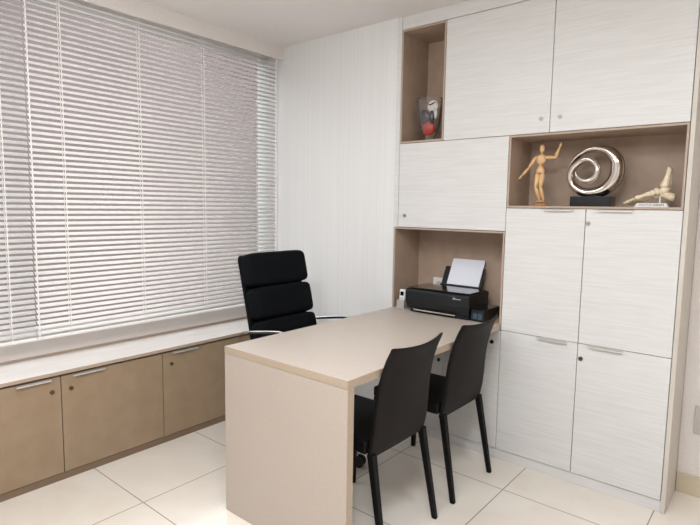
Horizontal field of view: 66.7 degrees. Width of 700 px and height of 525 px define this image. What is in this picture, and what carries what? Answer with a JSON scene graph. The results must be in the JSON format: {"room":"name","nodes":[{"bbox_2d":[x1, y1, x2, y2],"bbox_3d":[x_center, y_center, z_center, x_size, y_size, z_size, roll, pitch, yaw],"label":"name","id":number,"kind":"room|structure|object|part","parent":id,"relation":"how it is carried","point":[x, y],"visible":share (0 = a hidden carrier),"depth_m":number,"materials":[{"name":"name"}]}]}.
{"room":"private office","nodes":[
{"label":"private office","id":0,"kind":"room"},
{"bbox_2d":[0,306,246,364],"bbox_3d":[-2.322,-0.113,1.967,0.154,2.463,5.263,6,8,39],"label":"wall","id":1,"kind":"structure","parent":0,"point":[35,348],"depth_m":3.06,"materials":[{"name":"white paint"}]},
{"bbox_2d":[0,316,246,364],"bbox_3d":[-2.271,0.561,1.986,0.006,0.011,5.263,6,8,39],"label":"trim","id":2,"kind":"structure","parent":1,"relation":"attached to","point":[139,337],"depth_m":3.06,"materials":[{"name":"beige"}]},
{"bbox_2d":[0,0,267,342],"bbox_3d":[-1.861,-0.466,2.464,0.060,1.785,3.863,6,8,39],"label":"window","id":3,"kind":"structure","parent":1,"relation":"in","point":[38,1],"depth_m":3.13,"materials":[{"name":"white"}]},
{"bbox_2d":[0,0,36,346],"bbox_3d":[-2.247,-0.402,1.745,0.032,1.746,2.160,6,8,39],"label":"blind","id":4,"kind":"object","parent":3,"relation":"attached to","point":[3,171],"visible":1,"depth_m":2.54,"materials":[{"name":"white plastic"}]},
{"bbox_3d":[-1.627,-0.465,2.489,0.026,1.716,0.004,6,8,39],"label":"ladder cord","id":5,"kind":"part","parent":4,"relation":"part of","materials":[{"name":"white fabric"}]},
{"bbox_3d":[-2.260,0.460,1.835,0.028,0.012,2.160,6,8,39],"label":"rail","id":6,"kind":"part","parent":4,"relation":"part of","materials":[{"name":"white metal"}]},
{"bbox_2d":[21,0,276,340],"bbox_3d":[-1.037,-0.534,3.186,0.044,1.746,1.604,6,8,39],"label":"blind","id":7,"kind":"object","parent":3,"relation":"attached to","point":[26,49],"visible":0.89,"depth_m":3.02,"materials":[{"name":"white plastic"}]},
{"bbox_3d":[-1.451,-0.485,2.699,0.026,1.716,0.004,6,8,39],"label":"ladder cord","id":8,"kind":"part","parent":7,"relation":"part of","materials":[{"name":"white fabric"}]},
{"bbox_3d":[-1.186,-0.514,3.017,0.026,1.716,0.004,6,8,39],"label":"ladder cord","id":9,"kind":"part","parent":7,"relation":"part of","materials":[{"name":"white fabric"}]},
{"bbox_3d":[-1.058,0.328,3.276,0.028,0.012,1.595,6,8,39],"label":"rail","id":10,"kind":"part","parent":7,"relation":"part of","materials":[{"name":"white metal"}]},
{"bbox_3d":[-0.916,-0.543,3.341,0.026,1.716,0.004,6,8,39],"label":"ladder cord","id":11,"kind":"part","parent":7,"relation":"part of","materials":[{"name":"white fabric"}]},
{"bbox_3d":[-0.637,-0.574,3.676,0.026,1.716,0.004,6,8,39],"label":"ladder cord","id":12,"kind":"part","parent":7,"relation":"part of","materials":[{"name":"white fabric"}]},
{"bbox_2d":[141,0,466,46],"bbox_3d":[-0.278,-1.195,0.383,5.300,0.080,5.800,6,8,39],"label":"ceiling","id":13,"kind":"structure","parent":0,"point":[283,23],"depth_m":3.06,"materials":[{"name":"white paint"}]},
{"bbox_2d":[257,18,397,399],"bbox_3d":[-0.092,-0.269,3.787,1.253,2.463,0.397,6,8,39],"label":"wall","id":14,"kind":"structure","parent":0,"point":[336,93],"depth_m":3.49,"materials":[{"name":"white paint"}]},
{"bbox_2d":[81,0,283,60],"bbox_3d":[-2.148,-1.277,1.715,0.012,0.090,5.263,6,8,39],"label":"trim","id":15,"kind":"structure","parent":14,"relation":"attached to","point":[136,8],"depth_m":3.15,"materials":[{"name":"white paint"}]},
{"bbox_2d":[0,421,699,524],"bbox_3d":[-0.316,1.319,0.646,5.300,0.050,5.800,6,8,39],"label":"floor","id":16,"kind":"structure","parent":0,"point":[181,480],"depth_m":2.51,"materials":[{"name":"beige tile"}]},
{"bbox_2d":[0,353,163,501],"bbox_3d":[-1.684,0.814,2.479,0.315,0.532,1.622,6,8,39],"label":"base cabinet","id":17,"kind":"object","parent":16,"relation":"on","point":[53,429],"visible":0.98,"depth_m":2.65,"materials":[{"name":"brown wood"}]},
{"bbox_3d":[-1.582,0.810,2.393,0.018,0.484,0.538,6,8,39],"label":"door","id":18,"kind":"part","parent":17,"relation":"part of","materials":[{"name":"beige laminate"}]},
{"bbox_3d":[-1.470,0.566,2.472,0.016,0.010,0.150,6,8,39],"label":"handle","id":19,"kind":"part","parent":17,"relation":"part of","materials":[{"name":"silver metal"}]},
{"bbox_3d":[-1.308,0.548,2.667,0.016,0.010,0.158,6,8,39],"label":"handle","id":20,"kind":"part","parent":17,"relation":"part of","materials":[{"name":"silver metal"}]},
{"bbox_3d":[-1.236,0.772,2.808,0.018,0.484,0.537,6,8,39],"label":"door","id":21,"kind":"part","parent":17,"relation":"part of","materials":[{"name":"beige laminate"}]},
{"bbox_2d":[0,318,248,387],"bbox_3d":[-1.335,0.500,2.864,0.308,0.018,2.712,6,8,39],"label":"countertop","id":22,"kind":"structure","parent":17,"relation":"on","point":[49,366],"depth_m":2.88,"materials":[{"name":"laminate"}]},
{"bbox_2d":[161,334,249,442],"bbox_3d":[-0.820,0.719,3.516,0.315,0.532,1.081,6,8,39],"label":"base cabinet","id":23,"kind":"object","parent":16,"relation":"on","point":[193,376],"visible":0.44,"depth_m":3.17,"materials":[{"name":"brown wood"}]},
{"bbox_3d":[-0.955,0.509,3.091,0.016,0.010,0.166,6,8,39],"label":"handle","id":24,"kind":"part","parent":23,"relation":"part of","materials":[{"name":"silver metal"}]},
{"bbox_3d":[-0.544,0.696,3.638,0.018,0.484,0.537,6,8,39],"label":"door","id":25,"kind":"part","parent":23,"relation":"part of","materials":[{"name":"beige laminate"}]},
{"bbox_2d":[238,250,365,467],"bbox_3d":[-0.215,0.504,2.920,0.710,1.100,0.599,6,8,39],"label":"office chair","id":26,"kind":"object","parent":16,"relation":"on","point":[277,300],"visible":0.52,"depth_m":2.96,"materials":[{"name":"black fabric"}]},
{"bbox_3d":[-0.446,0.488,2.792,0.405,0.322,0.088,6,8,39],"label":"armrest","id":27,"kind":"part","parent":26,"relation":"part of","materials":[{"name":"silver metal"}]},
{"bbox_2d":[240,250,307,287],"bbox_3d":[-0.428,0.032,3.051,0.129,0.195,0.450,6,8,39],"label":"cushion","id":28,"kind":"object","parent":26,"relation":"on","point":[287,268],"depth_m":2.98,"materials":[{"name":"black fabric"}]},
{"bbox_2d":[246,281,312,319],"bbox_3d":[-0.393,0.215,3.039,0.127,0.185,0.450,6,8,39],"label":"cushion","id":29,"kind":"object","parent":26,"relation":"on","point":[278,300],"depth_m":2.97,"materials":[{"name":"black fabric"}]},
{"bbox_2d":[252,311,316,338],"bbox_3d":[-0.360,0.395,3.028,0.128,0.189,0.450,6,8,39],"label":"cushion","id":30,"kind":"object","parent":26,"relation":"on","point":[284,322],"depth_m":2.96,"materials":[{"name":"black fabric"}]},
{"bbox_3d":[-0.152,0.456,3.144,0.405,0.322,0.088,6,8,39],"label":"armrest","id":31,"kind":"part","parent":26,"relation":"part of","materials":[{"name":"silver metal"}]},
{"bbox_2d":[225,307,499,524],"bbox_3d":[0.122,0.718,2.610,0.700,0.750,1.266,6,8,39],"label":"desk","id":32,"kind":"object","parent":16,"relation":"on","point":[289,395],"visible":0.99,"depth_m":2.16,"materials":[{"name":"beige laminate"}]},
{"bbox_3d":[-0.270,0.777,2.142,0.698,0.717,0.036,6,8,39],"label":"panel leg","id":33,"kind":"part","parent":32,"relation":"part of","materials":[{"name":"beige laminate"}]},
{"bbox_2d":[396,298,407,308],"bbox_3d":[0.318,0.248,3.241,0.054,0.058,0.041,6,8,39],"label":"remote holder","id":34,"kind":"object","parent":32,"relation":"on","point":[402,304],"visible":0.89,"depth_m":3.22,"materials":[{"name":"grey plastic"}]},
{"bbox_2d":[399,289,405,299],"bbox_3d":[0.320,0.218,3.240,0.040,0.112,0.026,6,8,39],"label":"remote control","id":35,"kind":"object","parent":34,"relation":"in","point":[402,296],"visible":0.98,"depth_m":3.23,"materials":[{"name":"white plastic"}]},
{"bbox_2d":[353,333,442,524],"bbox_3d":[0.089,0.706,2.292,0.518,0.840,0.406,6,8,39],"label":"dining chair","id":36,"kind":"object","parent":16,"relation":"on","point":[398,411],"visible":0.75,"depth_m":2.12,"materials":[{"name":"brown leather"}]},
{"bbox_3d":[0.020,0.893,2.607,0.039,0.400,0.037,6,8,39],"label":"leg","id":37,"kind":"part","parent":36,"relation":"part of","materials":[{"name":"black leather"}]},
{"bbox_3d":[0.041,0.691,2.331,0.378,0.064,0.398,6,8,39],"label":"seat","id":38,"kind":"part","parent":36,"relation":"part of","materials":[{"name":"black leather"}]},
{"bbox_3d":[0.106,0.949,2.060,0.032,0.405,0.101,-5,8,-44],"label":"leg","id":39,"kind":"part","parent":36,"relation":"part of","materials":[{"name":"black leather"}]},
{"bbox_3d":[0.240,0.529,2.149,0.133,0.455,0.386,6,8,39],"label":"backrest","id":40,"kind":"part","parent":36,"relation":"part of","materials":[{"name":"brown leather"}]},
{"bbox_3d":[0.341,0.923,2.341,0.101,0.405,0.032,5,7,34],"label":"leg","id":41,"kind":"part","parent":36,"relation":"part of","materials":[{"name":"black leather"}]},
{"bbox_2d":[374,314,497,503],"bbox_3d":[0.438,0.667,2.706,0.518,0.840,0.406,6,8,39],"label":"dining chair","id":42,"kind":"object","parent":16,"relation":"on","point":[462,382],"visible":0.75,"depth_m":2.52,"materials":[{"name":"black plastic"}]},
{"bbox_3d":[0.389,0.652,2.745,0.378,0.064,0.398,6,8,39],"label":"seat","id":43,"kind":"part","parent":42,"relation":"part of","materials":[{"name":"black plastic"}]},
{"bbox_3d":[0.368,0.855,3.022,0.039,0.400,0.037,6,8,39],"label":"leg","id":44,"kind":"part","parent":42,"relation":"part of","materials":[{"name":"black wood"}]},
{"bbox_3d":[0.455,0.910,2.474,0.032,0.405,0.101,-5,8,-44],"label":"leg","id":45,"kind":"part","parent":42,"relation":"part of","materials":[{"name":"black leather"}]},
{"bbox_3d":[0.589,0.491,2.564,0.133,0.455,0.386,6,8,39],"label":"backrest","id":46,"kind":"part","parent":42,"relation":"part of","materials":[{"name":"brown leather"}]},
{"bbox_3d":[0.689,0.885,2.756,0.101,0.405,0.032,5,7,34],"label":"leg","id":47,"kind":"part","parent":42,"relation":"part of","materials":[{"name":"black wood"}]},
{"bbox_2d":[391,0,699,514],"bbox_3d":[0.939,-0.156,2.860,1.524,2.462,0.285,6,8,39],"label":"cabinet surround","id":48,"kind":"object","parent":16,"relation":"on","point":[468,7],"visible":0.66,"depth_m":2.47,"materials":[{"name":"white laminate"}]},
{"bbox_3d":[0.365,-0.215,3.334,0.031,2.462,0.282,6,8,39],"label":"panel","id":49,"kind":"part","parent":48,"relation":"part of","materials":[{"name":"white laminate"}]},
{"bbox_2d":[424,330,500,447],"bbox_3d":[0.625,0.653,3.193,0.680,0.658,0.289,6,8,39],"label":"base cabinet","id":50,"kind":"object","parent":48,"relation":"on","point":[463,422],"visible":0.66,"depth_m":2.94,"materials":[{"name":"white wood"}]},
{"bbox_3d":[0.412,0.649,3.204,0.336,0.656,0.018,6,8,39],"label":"door","id":51,"kind":"part","parent":50,"relation":"part of","materials":[{"name":"white laminate"}]},
{"bbox_2d":[392,227,505,329],"bbox_3d":[0.626,0.062,3.143,0.706,0.524,0.281,6,8,39],"label":"niche","id":52,"kind":"object","parent":50,"relation":"on","point":[420,255],"visible":0.52,"depth_m":3.28,"materials":[{"name":"beige laminate"}]},
{"bbox_2d":[433,277,442,283],"bbox_3d":[0.565,0.138,3.367,0.086,0.086,0.010,6,8,39],"label":"wall socket","id":53,"kind":"object","parent":52,"relation":"attached to","point":[436,280],"visible":0.33,"depth_m":3.37,"materials":[{"name":"white plastic"}]},
{"bbox_2d":[405,266,499,321],"bbox_3d":[0.616,0.170,3.095,0.492,0.254,0.318,6,8,39],"label":"printer","id":54,"kind":"object","parent":52,"relation":"on","point":[442,299],"visible":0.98,"depth_m":3.00,"materials":[{"name":"black plastic"}]},
{"bbox_3d":[0.564,0.151,3.091,0.390,0.004,0.208,6,8,39],"label":"scanner lid","id":55,"kind":"part","parent":54,"relation":"part of","materials":[{"name":"black plastic"}]},
{"bbox_2d":[447,258,484,286],"bbox_3d":[0.695,0.059,3.192,0.210,0.151,0.080,6,8,39],"label":"paper stack","id":56,"kind":"object","parent":54,"relation":"in","point":[465,272],"visible":1,"depth_m":3.19,"materials":[{"name":"white paper"}]},
{"bbox_3d":[0.753,0.281,2.949,0.078,0.058,0.210,6,8,39],"label":"ink tank","id":57,"kind":"part","parent":54,"relation":"part of","materials":[{"name":"black plastic"}]},
{"bbox_3d":[0.753,0.250,2.944,0.072,0.004,0.198,6,8,39],"label":"tank lid","id":58,"kind":"part","parent":54,"relation":"part of","materials":[{"name":"black plastic"}]},
{"bbox_2d":[398,136,509,230],"bbox_3d":[0.642,-0.444,3.078,0.680,0.491,0.289,6,8,39],"label":"upper cabinet","id":59,"kind":"object","parent":52,"relation":"on","point":[451,184],"visible":0.94,"depth_m":2.95,"materials":[{"name":"white wood"}]},
{"bbox_2d":[400,20,446,143],"bbox_3d":[0.504,-1.027,3.145,0.291,0.648,0.281,6,8,39],"label":"open niche","id":60,"kind":"object","parent":59,"relation":"on","point":[424,47],"visible":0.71,"depth_m":3.21,"materials":[{"name":"beige laminate"}]},
{"bbox_2d":[415,96,442,139],"bbox_3d":[0.471,-0.836,3.139,0.176,0.246,0.176,6,8,39],"label":"glass vase","id":61,"kind":"object","parent":60,"relation":"on","point":[428,127],"visible":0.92,"depth_m":3.10,"materials":[{"name":"red"}]},
{"bbox_3d":[0.591,-1.037,3.249,0.272,0.628,0.008,6,8,39],"label":"panel","id":62,"kind":"part","parent":60,"relation":"part of","materials":[{"name":"beige laminate"}]},
{"bbox_3d":[0.713,0.041,3.247,0.687,0.482,0.008,6,8,39],"label":"panel","id":63,"kind":"part","parent":52,"relation":"part of","materials":[{"name":"beige laminate"}]},
{"bbox_2d":[444,0,699,140],"bbox_3d":[1.068,-0.970,2.675,1.178,0.649,0.289,6,8,39],"label":"upper cabinet","id":64,"kind":"object","parent":48,"relation":"attached to","point":[531,66],"visible":0.98,"depth_m":2.52,"materials":[{"name":"white wood"}]},
{"bbox_3d":[0.760,-0.984,2.764,0.587,0.648,0.018,6,8,39],"label":"door","id":65,"kind":"part","parent":64,"relation":"part of","materials":[{"name":"white laminate"}]},
{"bbox_3d":[1.213,-0.938,2.390,0.586,0.648,0.018,6,8,39],"label":"door","id":66,"kind":"part","parent":64,"relation":"part of","materials":[{"name":"white laminate"}]},
{"bbox_2d":[496,330,671,499],"bbox_3d":[1.189,0.711,2.723,0.791,0.658,0.297,6,8,39],"label":"base cabinet","id":67,"kind":"object","parent":48,"relation":"on","point":[598,413],"visible":0.93,"depth_m":2.58,"materials":[{"name":"white wood"}]},
{"bbox_3d":[0.958,0.704,2.754,0.393,0.656,0.018,6,8,39],"label":"door","id":68,"kind":"part","parent":67,"relation":"part of","materials":[{"name":"white laminate"}]},
{"bbox_3d":[1.008,0.391,2.661,0.149,0.008,0.016,6,8,39],"label":"handle","id":69,"kind":"part","parent":67,"relation":"part of","materials":[{"name":"white metal"}]},
{"bbox_3d":[1.201,0.410,2.502,0.155,0.008,0.016,6,8,39],"label":"handle","id":70,"kind":"part","parent":67,"relation":"part of","materials":[{"name":"white metal"}]},
{"bbox_3d":[1.262,0.735,2.502,0.394,0.656,0.018,6,8,39],"label":"door","id":71,"kind":"part","parent":67,"relation":"part of","materials":[{"name":"white laminate"}]},
{"bbox_2d":[501,208,683,357],"bbox_3d":[1.199,0.060,2.655,0.791,0.648,0.297,6,8,39],"label":"upper cabinet","id":72,"kind":"object","parent":48,"relation":"attached to","point":[607,278],"visible":0.97,"depth_m":2.52,"materials":[{"name":"white wood"}]},
{"bbox_3d":[0.968,0.053,2.686,0.393,0.646,0.018,6,8,39],"label":"door","id":73,"kind":"part","parent":72,"relation":"part of","materials":[{"name":"white laminate"}]},
{"bbox_3d":[1.014,-0.256,2.596,0.141,0.008,0.016,6,8,39],"label":"handle","id":74,"kind":"part","parent":72,"relation":"part of","materials":[{"name":"white metal"}]},
{"bbox_2d":[507,122,690,209],"bbox_3d":[1.212,-0.447,2.608,0.789,0.367,0.281,6,8,39],"label":"display shelf","id":75,"kind":"object","parent":72,"relation":"on","point":[647,151],"visible":0.81,"depth_m":2.65,"materials":[{"name":"beige laminate"}]},
{"bbox_2d":[518,142,561,205],"bbox_3d":[0.984,-0.454,2.760,0.217,0.319,0.072,6,8,39],"label":"mannequin","id":76,"kind":"object","parent":75,"relation":"on","point":[540,159],"visible":0.98,"depth_m":2.75},
{"bbox_3d":[0.953,-0.520,2.780,0.046,0.062,0.019,6,8,39],"label":"arm","id":77,"kind":"part","parent":76,"relation":"part of","materials":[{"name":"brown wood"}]},
{"bbox_2d":[567,145,624,206],"bbox_3d":[1.190,-0.423,2.595,0.263,0.300,0.107,6,8,39],"label":"sculpture","id":78,"kind":"object","parent":75,"relation":"on","point":[595,196],"visible":1,"depth_m":2.56,"materials":[{"name":"silver metal"}]},
{"bbox_2d":[623,167,675,206],"bbox_3d":[1.374,-0.344,2.431,0.205,0.182,0.071,6,8,39],"label":"skeleton","id":79,"kind":"object","parent":75,"relation":"on","point":[666,184],"visible":1,"depth_m":2.40,"materials":[{"name":"white plastic"}]},
{"bbox_3d":[1.212,-0.236,2.434,0.152,0.008,0.016,6,8,39],"label":"handle","id":80,"kind":"part","parent":72,"relation":"part of","materials":[{"name":"white metal"}]},
{"bbox_3d":[1.272,0.084,2.435,0.394,0.646,0.018,6,8,39],"label":"door","id":81,"kind":"part","parent":72,"relation":"part of","materials":[{"name":"white laminate"}]},
{"bbox_3d":[1.518,-0.098,2.382,0.018,2.462,0.285,6,8,39],"label":"panel","id":82,"kind":"part","parent":48,"relation":"part of","materials":[{"name":"beige wood"}]},
{"bbox_2d":[536,193,699,486],"bbox_3d":[2.006,-0.076,2.240,3.967,2.463,0.114,6,8,39],"label":"wall","id":83,"kind":"structure","parent":0,"point":[689,442],"depth_m":2.54,"materials":[{"name":"white paint"}]},
{"bbox_2d":[675,471,699,497],"bbox_3d":[2.497,1.160,1.862,2.340,0.098,0.012,6,8,39],"label":"baseboard","id":84,"kind":"structure","parent":83,"relation":"attached to","point":[686,483],"depth_m":2.57,"materials":[{"name":"beige tile"}]},
{"bbox_2d":[693,405,699,433],"bbox_3d":[1.690,0.752,2.498,0.120,0.136,0.012,6,8,39],"label":"wall plate","id":85,"kind":"object","parent":83,"relation":"attached to","point":[697,408],"visible":1,"depth_m":2.53,"materials":[{"name":"grey plastic"}]},
{"bbox_3d":[1.687,0.753,2.494,0.090,0.104,0.002,6,8,39],"label":"frame","id":86,"kind":"part","parent":85,"relation":"part of","materials":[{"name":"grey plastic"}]},
{"bbox_3d":[-7.451,3.686,6.552,12.800,0.200,28.000,6,8,39],"label":"ground","id":87,"kind":"structure","parent":0,"visible":0},
{"bbox_2d":[0,0,257,331],"bbox_3d":[-9.042,-0.658,7.479,1.500,8.200,32.000,6,8,39],"label":"wall","id":88,"kind":"structure","parent":87,"relation":"on","point":[21,9],"depth_m":11.12,"materials":[{"name":"white plastic"}]}
]}

